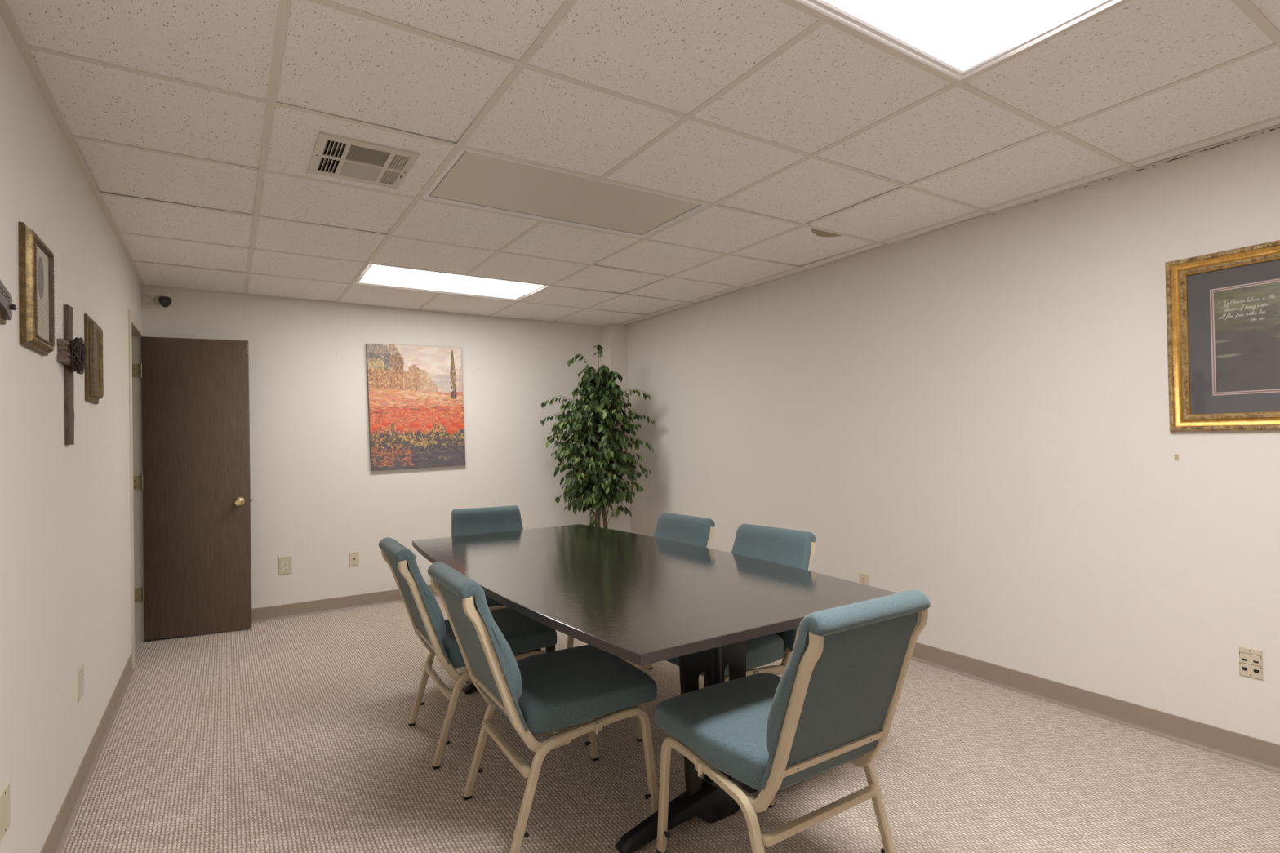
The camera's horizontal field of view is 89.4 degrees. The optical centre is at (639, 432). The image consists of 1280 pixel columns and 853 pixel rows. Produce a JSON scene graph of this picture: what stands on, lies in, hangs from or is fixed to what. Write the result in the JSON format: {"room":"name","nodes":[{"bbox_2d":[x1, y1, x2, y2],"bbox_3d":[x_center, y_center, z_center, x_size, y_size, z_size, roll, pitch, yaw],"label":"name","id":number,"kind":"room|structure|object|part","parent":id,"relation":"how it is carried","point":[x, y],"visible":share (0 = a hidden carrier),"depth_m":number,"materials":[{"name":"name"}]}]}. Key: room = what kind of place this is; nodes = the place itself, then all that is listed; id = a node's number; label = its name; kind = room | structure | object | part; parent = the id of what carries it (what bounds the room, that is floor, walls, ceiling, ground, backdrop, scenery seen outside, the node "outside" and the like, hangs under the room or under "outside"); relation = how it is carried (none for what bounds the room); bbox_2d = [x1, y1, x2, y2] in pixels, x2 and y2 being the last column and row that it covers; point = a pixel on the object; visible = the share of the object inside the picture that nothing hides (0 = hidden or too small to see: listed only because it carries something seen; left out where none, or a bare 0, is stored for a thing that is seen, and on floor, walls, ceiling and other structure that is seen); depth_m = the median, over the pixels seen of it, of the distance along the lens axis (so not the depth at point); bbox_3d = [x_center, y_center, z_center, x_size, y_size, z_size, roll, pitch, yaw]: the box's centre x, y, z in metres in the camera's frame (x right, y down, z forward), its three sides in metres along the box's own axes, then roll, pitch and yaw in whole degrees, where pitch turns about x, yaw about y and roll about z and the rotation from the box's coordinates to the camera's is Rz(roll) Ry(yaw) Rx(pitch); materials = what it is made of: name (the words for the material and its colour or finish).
{"room":"meeting room","nodes":[
{"label":"meeting room","id":0,"kind":"room"},
{"bbox_2d":[0,13,142,852],"bbox_3d":[-1.418,0.077,1.235,0.120,2.487,7.392,-1,-1,-33],"label":"wall","id":1,"kind":"structure","parent":0,"point":[65,585],"depth_m":2.09,"materials":[{"name":"white paint"}]},
{"bbox_2d":[0,780,10,842],"bbox_3d":[-1.548,0.929,1.570,0.007,0.115,0.125,-1,-1,-33],"label":"wall plate","id":2,"kind":"object","parent":1,"relation":"attached to","point":[5,817],"visible":1,"depth_m":1.58,"materials":[{"name":"beige plastic"}]},
{"bbox_2d":[0,280,16,324],"bbox_3d":[-1.499,-0.251,1.503,0.040,0.400,0.215,-1,-1,-33],"label":"wall cross","id":3,"kind":"object","parent":1,"relation":"attached to","point":[6,306],"visible":1,"depth_m":1.56,"materials":[{"name":"grey metal"}]},
{"bbox_2d":[17,221,54,355],"bbox_3d":[-1.749,-0.404,1.883,0.032,0.333,0.273,-1,-1,-33],"label":"framed picture","id":4,"kind":"object","parent":1,"relation":"attached to","point":[36,260],"visible":1,"depth_m":1.80,"materials":[{"name":"brown metal"}]},
{"bbox_2d":[35,245,48,341],"bbox_3d":[-1.746,-0.404,1.885,0.002,0.263,0.203,-1,-1,-33],"label":"print","id":5,"kind":"object","parent":4,"relation":"attached to","point":[42,251],"depth_m":1.90,"materials":[{"name":"beige paper"}]},
{"bbox_2d":[57,304,86,444],"bbox_3d":[-1.989,-0.200,2.283,0.055,0.487,0.277,-1,-1,-33],"label":"wall cross","id":6,"kind":"object","parent":1,"relation":"attached to","point":[71,353],"visible":1,"depth_m":2.25,"materials":[{"name":"brown wood"}]},
{"bbox_2d":[77,663,84,702],"bbox_3d":[-2.100,0.941,2.432,0.008,0.118,0.095,-1,-1,-33],"label":"electrical outlet","id":7,"kind":"object","parent":1,"relation":"attached to","point":[81,670],"visible":1,"depth_m":2.42,"materials":[{"name":"beige plastic"}]},
{"bbox_2d":[40,653,134,852],"bbox_3d":[-1.134,1.262,0.940,0.017,0.100,6.634,-1,-1,-33],"label":"baseboard","id":8,"kind":"structure","parent":1,"relation":"attached to","point":[55,842],"depth_m":2.48,"materials":[{"name":"beige plastic"}]},
{"bbox_2d":[84,313,103,404],"bbox_3d":[-2.265,-0.297,2.691,0.032,0.347,0.253,-1,-1,-33],"label":"framed picture","id":9,"kind":"object","parent":1,"relation":"attached to","point":[93,333],"visible":1,"depth_m":2.61,"materials":[{"name":"brown metal"}]},
{"bbox_3d":[-2.260,-0.297,2.694,0.018,0.307,0.213,-1,-1,-33],"label":"moulding","id":10,"kind":"part","parent":9,"relation":"part of","materials":[{"name":"gold metal"}]},
{"bbox_2d":[97,335,99,388],"bbox_3d":[-2.263,-0.297,2.692,0.002,0.227,0.133,-1,-1,-33],"label":"print","id":11,"kind":"object","parent":9,"relation":"attached to","point":[98,336],"depth_m":2.73},
{"bbox_2d":[128,310,145,669],"bbox_3d":[-3.196,0.366,4.021,0.128,2.035,0.582,-1,-1,-33],"label":"trim","id":12,"kind":"structure","parent":1,"relation":"attached to","point":[136,337],"depth_m":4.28,"materials":[{"name":"beige paint"}]},
{"bbox_2d":[141,285,603,608],"bbox_3d":[-1.812,0.130,5.442,3.996,2.487,0.120,-1,-1,-33],"label":"wall","id":13,"kind":"structure","parent":0,"point":[317,500],"depth_m":5.10,"materials":[{"name":"white paint"}]},
{"bbox_2d":[141,293,172,306],"bbox_3d":[-3.279,-0.892,4.391,0.172,0.093,0.107,-1,-1,-33],"label":"security camera","id":14,"kind":"object","parent":13,"relation":"attached to","point":[165,301],"visible":1,"depth_m":4.39,"materials":[{"name":"black plastic"}]},
{"bbox_2d":[132,336,252,640],"bbox_3d":[-3.038,0.367,4.415,0.673,2.012,0.167,-1,-1,-24],"label":"door","id":15,"kind":"structure","parent":13,"relation":"in","point":[195,480],"depth_m":4.40,"materials":[{"name":"brown wood"}]},
{"bbox_3d":[-2.775,0.482,4.476,0.066,0.066,0.067,-1,-1,-24],"label":"knob","id":16,"kind":"part","parent":15,"relation":"part of","materials":[{"name":"gold metal"}]},
{"bbox_2d":[278,555,292,574],"bbox_3d":[-2.639,0.991,4.817,0.089,0.133,0.008,-1,-1,-33],"label":"electrical outlet","id":17,"kind":"object","parent":13,"relation":"attached to","point":[285,563],"visible":1,"depth_m":4.81,"materials":[{"name":"beige plastic"}]},
{"bbox_2d":[251,584,438,623],"bbox_3d":[-1.819,1.322,5.329,3.538,0.100,0.017,-1,-1,-33],"label":"baseboard","id":18,"kind":"structure","parent":13,"relation":"attached to","point":[329,605],"depth_m":4.96,"materials":[{"name":"beige plastic"}]},
{"bbox_2d":[349,551,359,566],"bbox_3d":[-2.240,0.993,5.073,0.070,0.115,0.009,-1,-1,-33],"label":"wall jack","id":19,"kind":"object","parent":13,"relation":"attached to","point":[353,556],"visible":1,"depth_m":5.07,"materials":[{"name":"beige plastic"}]},
{"bbox_2d":[365,343,465,470],"bbox_3d":[-1.836,-0.211,5.344,0.799,1.040,0.030,-2,0,-33],"label":"canvas painting","id":20,"kind":"object","parent":13,"relation":"attached to","point":[415,403],"visible":1,"depth_m":5.32,"materials":[{"name":"fabric"}]},
{"bbox_2d":[601,323,631,533],"bbox_3d":[-0.231,0.135,6.282,0.187,2.437,0.172,-1,-1,-33],"label":"wall column","id":21,"kind":"structure","parent":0,"point":[614,336],"depth_m":6.22,"materials":[{"name":"white paint"}]},
{"bbox_2d":[0,0,1279,326],"bbox_3d":[0.158,-1.174,2.344,3.996,0.182,7.512,-1,-1,-33],"label":"ceiling","id":22,"kind":"structure","parent":0,"point":[810,140],"depth_m":2.27,"materials":[{"name":"tile"}]},
{"bbox_2d":[307,131,420,189],"bbox_3d":[-1.093,-1.088,2.547,0.348,0.070,0.390,-1,-1,-33],"label":"ceiling vent","id":23,"kind":"object","parent":22,"relation":"in","point":[334,156],"visible":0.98,"depth_m":2.54,"materials":[{"name":"beige metal"}]},
{"bbox_2d":[354,263,547,301],"bbox_3d":[-1.315,-1.082,4.543,1.194,0.100,0.585,-1,-1,-33],"label":"ceiling light","id":24,"kind":"object","parent":22,"relation":"attached to","point":[375,275],"visible":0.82,"depth_m":4.53,"materials":[{"name":"white plastic"}]},
{"bbox_2d":[422,148,709,238],"bbox_3d":[-0.329,-1.117,3.003,1.194,0.100,0.585,-1,-1,-33],"label":"ceiling light","id":25,"kind":"object","parent":22,"relation":"attached to","point":[472,179],"visible":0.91,"depth_m":2.96,"materials":[{"name":"beige plastic"}]},
{"bbox_2d":[797,0,1119,79],"bbox_3d":[0.658,-1.152,1.464,1.194,0.100,0.585,-1,-1,-33],"label":"ceiling light","id":26,"kind":"object","parent":22,"relation":"attached to","point":[959,39],"visible":1,"depth_m":1.76,"materials":[{"name":"white plastic"}]},
{"bbox_2d":[61,595,1279,852],"bbox_3d":[-0.386,1.358,1.867,5.476,0.100,7.632,-1,-1,-33],"label":"floor","id":27,"kind":"structure","parent":0,"point":[294,735],"depth_m":2.46,"materials":[{"name":"carpet"}]},
{"bbox_2d":[378,537,559,769],"bbox_3d":[-0.761,0.892,2.851,0.664,0.866,0.503,-1,-1,-31],"label":"chair","id":28,"kind":"object","parent":27,"relation":"on","point":[522,633],"visible":0.77,"depth_m":2.69,"materials":[{"name":"teal fabric"}]},
{"bbox_3d":[-0.998,0.763,2.949,0.333,0.515,0.028,-1,-1,-32],"label":"post","id":29,"kind":"part","parent":28,"relation":"part of","materials":[{"name":"beige metal"}]},
{"bbox_3d":[-0.955,0.725,2.740,0.166,0.423,0.382,-1,-1,-31],"label":"panel","id":30,"kind":"part","parent":28,"relation":"part of","materials":[{"name":"teal fabric"}]},
{"bbox_3d":[-0.963,0.701,2.735,0.203,0.478,0.451,-1,-1,-31],"label":"backrest","id":31,"kind":"part","parent":28,"relation":"part of","materials":[{"name":"teal fabric"}]},
{"bbox_3d":[-0.957,1.146,2.995,0.223,0.361,0.024,-1,-1,-31],"label":"leg","id":32,"kind":"part","parent":28,"relation":"part of","materials":[{"name":"beige paint"}]},
{"bbox_3d":[-0.791,0.755,2.601,0.333,0.515,0.028,-1,-1,-30],"label":"post","id":33,"kind":"part","parent":28,"relation":"part of","materials":[{"name":"beige metal"}]},
{"bbox_3d":[-0.723,1.138,2.603,0.223,0.361,0.024,-1,-1,-31],"label":"leg","id":34,"kind":"part","parent":28,"relation":"part of","materials":[{"name":"beige paint"}]},
{"bbox_3d":[-0.676,0.910,2.902,0.448,0.120,0.490,-1,-1,-31],"label":"seat","id":35,"kind":"part","parent":28,"relation":"part of","materials":[{"name":"teal fabric"}]},
{"bbox_3d":[-0.565,0.960,2.701,0.186,0.046,0.024,-1,-1,-31],"label":"seat rail","id":36,"kind":"part","parent":28,"relation":"part of","materials":[{"name":"beige metal"}]},
{"bbox_3d":[-0.424,1.123,2.782,0.160,0.378,0.024,-1,-1,-31],"label":"leg","id":37,"kind":"part","parent":28,"relation":"part of","materials":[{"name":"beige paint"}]},
{"bbox_2d":[451,505,523,684],"bbox_3d":[-0.848,0.905,3.838,0.503,0.866,0.664,-1,-1,-25],"label":"chair","id":38,"kind":"object","parent":27,"relation":"on","point":[473,521],"visible":0.17,"depth_m":4.05,"materials":[{"name":"teal fabric"}]},
{"bbox_3d":[-0.948,0.715,4.050,0.451,0.478,0.203,-1,-1,-25],"label":"backrest","id":39,"kind":"part","parent":38,"relation":"part of","materials":[{"name":"teal fabric"}]},
{"bbox_3d":[-0.806,0.921,3.748,0.490,0.120,0.448,-1,-1,-25],"label":"seat","id":40,"kind":"part","parent":38,"relation":"part of","materials":[{"name":"teal fabric"}]},
{"bbox_2d":[426,561,658,852],"bbox_3d":[-0.344,0.878,2.239,0.664,0.866,0.503,-1,-1,-31],"label":"chair","id":41,"kind":"object","parent":27,"relation":"on","point":[553,691],"visible":0.98,"depth_m":2.10,"materials":[{"name":"teal fabric"}]},
{"bbox_3d":[-0.581,0.748,2.335,0.333,0.515,0.028,-1,-1,-32],"label":"post","id":42,"kind":"part","parent":41,"relation":"part of","materials":[{"name":"beige metal"}]},
{"bbox_3d":[-0.536,0.710,2.127,0.166,0.423,0.382,-1,-1,-31],"label":"panel","id":43,"kind":"part","parent":41,"relation":"part of","materials":[{"name":"teal fabric"}]},
{"bbox_3d":[-0.545,0.686,2.122,0.203,0.478,0.451,-1,-1,-31],"label":"backrest","id":44,"kind":"part","parent":41,"relation":"part of","materials":[{"name":"teal fabric"}]},
{"bbox_3d":[-0.540,1.132,2.381,0.223,0.361,0.024,-1,-1,-31],"label":"leg","id":45,"kind":"part","parent":41,"relation":"part of","materials":[{"name":"beige paint"}]},
{"bbox_3d":[-0.373,0.741,1.988,0.333,0.515,0.028,-1,-1,-30],"label":"post","id":46,"kind":"part","parent":41,"relation":"part of","materials":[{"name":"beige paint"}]},
{"bbox_3d":[-0.305,1.123,1.991,0.223,0.361,0.024,-1,-1,-31],"label":"leg","id":47,"kind":"part","parent":41,"relation":"part of","materials":[{"name":"beige paint"}]},
{"bbox_3d":[-0.259,0.895,2.289,0.448,0.120,0.490,-1,-1,-31],"label":"seat","id":48,"kind":"part","parent":41,"relation":"part of","materials":[{"name":"teal fabric"}]},
{"bbox_3d":[-0.241,1.117,2.561,0.160,0.378,0.024,-1,-1,-31],"label":"leg","id":49,"kind":"part","parent":41,"relation":"part of","materials":[{"name":"beige paint"}]},
{"bbox_3d":[-0.147,0.946,2.090,0.186,0.046,0.024,-1,-1,-31],"label":"seat rail","id":50,"kind":"part","parent":41,"relation":"part of","materials":[{"name":"beige metal"}]},
{"bbox_3d":[-0.006,1.109,2.171,0.160,0.378,0.024,-1,-1,-31],"label":"leg","id":51,"kind":"part","parent":41,"relation":"part of","materials":[{"name":"beige paint"}]},
{"bbox_2d":[540,344,654,528],"bbox_3d":[-0.358,0.293,5.587,0.825,2.108,0.749,-2,-1,40],"label":"potted ficus","id":52,"kind":"object","parent":27,"relation":"on","point":[602,487],"visible":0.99,"depth_m":5.52,"materials":[{"name":"green plant"}]},
{"bbox_2d":[567,512,715,712],"bbox_3d":[0.008,0.883,3.312,0.664,0.866,0.503,-1,-1,-34],"label":"chair","id":53,"kind":"object","parent":27,"relation":"on","point":[686,529],"visible":0.22,"depth_m":3.39,"materials":[{"name":"teal fabric"}]},
{"bbox_3d":[-0.324,1.128,3.360,0.160,0.378,0.024,-1,-1,-34],"label":"leg","id":54,"kind":"part","parent":53,"relation":"part of","materials":[{"name":"beige paint"}]},
{"bbox_3d":[0.196,0.687,3.442,0.203,0.478,0.451,-1,-1,-34],"label":"backrest","id":55,"kind":"part","parent":53,"relation":"part of","materials":[{"name":"teal fabric"}]},
{"bbox_3d":[0.219,1.126,3.173,0.223,0.361,0.024,-1,-1,-34],"label":"leg","id":56,"kind":"part","parent":53,"relation":"part of","materials":[{"name":"beige paint"}]},
{"bbox_3d":[0.244,0.743,3.230,0.333,0.515,0.028,-1,-1,-35],"label":"post","id":57,"kind":"part","parent":53,"relation":"part of","materials":[{"name":"beige paint"}]},
{"bbox_2d":[412,524,897,852],"bbox_3d":[-0.185,0.945,2.895,1.185,0.740,2.356,-1,-1,-33],"label":"conference table","id":58,"kind":"object","parent":27,"relation":"on","point":[641,600],"visible":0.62,"depth_m":2.25,"materials":[{"name":"black wood"}]},
{"bbox_3d":[-0.579,0.929,3.510,0.284,0.600,0.028,-1,-1,-33],"label":"panel","id":59,"kind":"part","parent":58,"relation":"part of","materials":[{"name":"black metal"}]},
{"bbox_3d":[0.254,0.900,2.209,0.284,0.600,0.028,-1,-1,-33],"label":"panel","id":60,"kind":"part","parent":58,"relation":"part of","materials":[{"name":"black metal"}]},
{"bbox_3d":[0.255,0.932,2.208,0.060,0.675,0.060,-1,-1,-33],"label":"post","id":61,"kind":"part","parent":58,"relation":"part of","materials":[{"name":"black metal"}]},
{"bbox_2d":[635,524,816,742],"bbox_3d":[0.384,0.870,2.764,0.664,0.866,0.503,-1,-1,-37],"label":"chair","id":62,"kind":"object","parent":27,"relation":"on","point":[795,548],"visible":0.41,"depth_m":2.77,"materials":[{"name":"teal fabric"}]},
{"bbox_3d":[0.050,1.115,2.794,0.160,0.378,0.024,-1,-1,-37],"label":"leg","id":63,"kind":"part","parent":62,"relation":"part of","materials":[{"name":"beige paint"}]},
{"bbox_3d":[0.305,0.889,2.705,0.448,0.120,0.490,-1,-1,-37],"label":"seat","id":64,"kind":"part","parent":62,"relation":"part of","materials":[{"name":"teal fabric"}]},
{"bbox_3d":[0.322,1.105,2.428,0.160,0.378,0.024,-1,-1,-37],"label":"leg","id":65,"kind":"part","parent":62,"relation":"part of","materials":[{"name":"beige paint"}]},
{"bbox_3d":[0.448,0.940,2.526,0.186,0.046,0.024,-1,-1,-37],"label":"seat rail","id":66,"kind":"part","parent":62,"relation":"part of","materials":[{"name":"beige metal"}]},
{"bbox_3d":[0.565,0.674,2.904,0.203,0.478,0.451,-1,-1,-37],"label":"backrest","id":67,"kind":"part","parent":62,"relation":"part of","materials":[{"name":"teal fabric"}]},
{"bbox_3d":[0.602,1.113,2.636,0.223,0.361,0.024,-1,-1,-37],"label":"leg","id":68,"kind":"part","parent":62,"relation":"part of","materials":[{"name":"beige paint"}]},
{"bbox_3d":[0.624,0.730,2.694,0.333,0.515,0.028,-1,-1,-38],"label":"post","id":69,"kind":"part","parent":62,"relation":"part of","materials":[{"name":"beige metal"}]},
{"bbox_2d":[654,590,930,852],"bbox_3d":[0.421,0.860,1.860,0.503,0.866,0.664,-1,-1,-32],"label":"chair","id":70,"kind":"object","parent":27,"relation":"on","point":[833,704],"visible":1,"depth_m":1.69,"materials":[{"name":"teal fabric"}]},
{"bbox_3d":[0.098,1.104,1.949,0.024,0.378,0.160,-1,-1,-32],"label":"leg","id":71,"kind":"part","parent":70,"relation":"part of","materials":[{"name":"beige paint"}]},
{"bbox_3d":[0.181,0.937,1.815,0.024,0.046,0.186,-1,-1,-32],"label":"seat rail","id":72,"kind":"part","parent":70,"relation":"part of","materials":[{"name":"beige metal"}]},
{"bbox_3d":[0.285,1.109,1.654,0.024,0.361,0.223,-1,-1,-32],"label":"leg","id":73,"kind":"part","parent":70,"relation":"part of","materials":[{"name":"beige paint"}]},
{"bbox_3d":[0.369,0.880,1.944,0.490,0.120,0.448,-1,-1,-32],"label":"seat","id":74,"kind":"part","parent":70,"relation":"part of","materials":[{"name":"teal fabric"}]},
{"bbox_3d":[0.484,1.100,2.193,0.024,0.378,0.160,-1,-1,-32],"label":"leg","id":75,"kind":"part","parent":70,"relation":"part of","materials":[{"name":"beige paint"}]},
{"bbox_3d":[0.329,0.724,1.625,0.028,0.515,0.333,-1,-1,-34],"label":"post","id":76,"kind":"part","parent":70,"relation":"part of","materials":[{"name":"beige paint"}]},
{"bbox_3d":[0.541,0.661,1.667,0.451,0.478,0.203,-1,-1,-32],"label":"backrest","id":77,"kind":"part","parent":70,"relation":"part of","materials":[{"name":"teal fabric"}]},
{"bbox_3d":[0.536,0.685,1.675,0.382,0.423,0.166,-1,-1,-32],"label":"panel","id":78,"kind":"part","parent":70,"relation":"part of","materials":[{"name":"teal fabric"}]},
{"bbox_3d":[0.670,1.104,1.897,0.024,0.361,0.223,-1,-1,-32],"label":"leg","id":79,"kind":"part","parent":70,"relation":"part of","materials":[{"name":"beige paint"}]},
{"bbox_3d":[0.671,0.720,1.841,0.028,0.515,0.333,-1,-1,-31],"label":"post","id":80,"kind":"part","parent":70,"relation":"part of","materials":[{"name":"beige metal"}]},
{"bbox_2d":[626,127,1279,745],"bbox_3d":[1.845,0.039,3.326,0.120,2.487,7.392,-1,-1,-33],"label":"wall","id":81,"kind":"structure","parent":0,"point":[972,417],"depth_m":3.19,"materials":[{"name":"white paint"}]},
{"bbox_2d":[858,572,869,586],"bbox_3d":[1.371,0.921,3.962,0.008,0.115,0.072,-1,-1,-33],"label":"electrical outlet","id":82,"kind":"object","parent":81,"relation":"attached to","point":[864,578],"visible":0.64,"depth_m":3.96,"materials":[{"name":"beige plastic"}]},
{"bbox_2d":[861,577,866,582],"bbox_3d":[1.369,0.901,3.961,0.002,0.027,0.033,-1,-1,-33],"label":"receptacle","id":83,"kind":"object","parent":82,"relation":"attached to","point":[863,579],"depth_m":3.96,"materials":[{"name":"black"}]},
{"bbox_2d":[911,642,1279,773],"bbox_3d":[1.856,1.231,3.204,0.017,0.100,7.219,-1,-1,-33],"label":"baseboard","id":84,"kind":"structure","parent":81,"relation":"attached to","point":[1264,754],"depth_m":2.85,"materials":[{"name":"beige plastic"}]},
{"bbox_2d":[1173,453,1178,460],"bbox_3d":[2.202,0.103,2.657,0.002,0.026,0.014,-1,-1,-33],"label":"scrap","id":85,"kind":"object","parent":81,"relation":"attached to","point":[1175,455],"visible":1,"depth_m":2.65,"materials":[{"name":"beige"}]},
{"bbox_2d":[1164,240,1279,431],"bbox_3d":[2.415,-0.359,2.288,0.033,0.700,0.900,-1,-1,-33],"label":"framed picture","id":86,"kind":"object","parent":81,"relation":"attached to","point":[1223,308],"visible":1,"depth_m":2.52,"materials":[{"name":"gold metal"}]},
{"bbox_2d":[1213,281,1279,392],"bbox_3d":[2.419,-0.359,2.291,0.001,0.395,0.597,-1,-1,-33],"label":"print","id":87,"kind":"object","parent":86,"relation":"attached to","point":[1247,353],"depth_m":2.46},
{"bbox_2d":[1238,645,1263,680],"bbox_3d":[2.329,0.880,2.468,0.008,0.114,0.068,-1,-1,-33],"label":"outlet","id":88,"kind":"object","parent":81,"relation":"attached to","point":[1251,660],"visible":1,"depth_m":2.46,"materials":[{"name":"beige plastic"}]}
]}

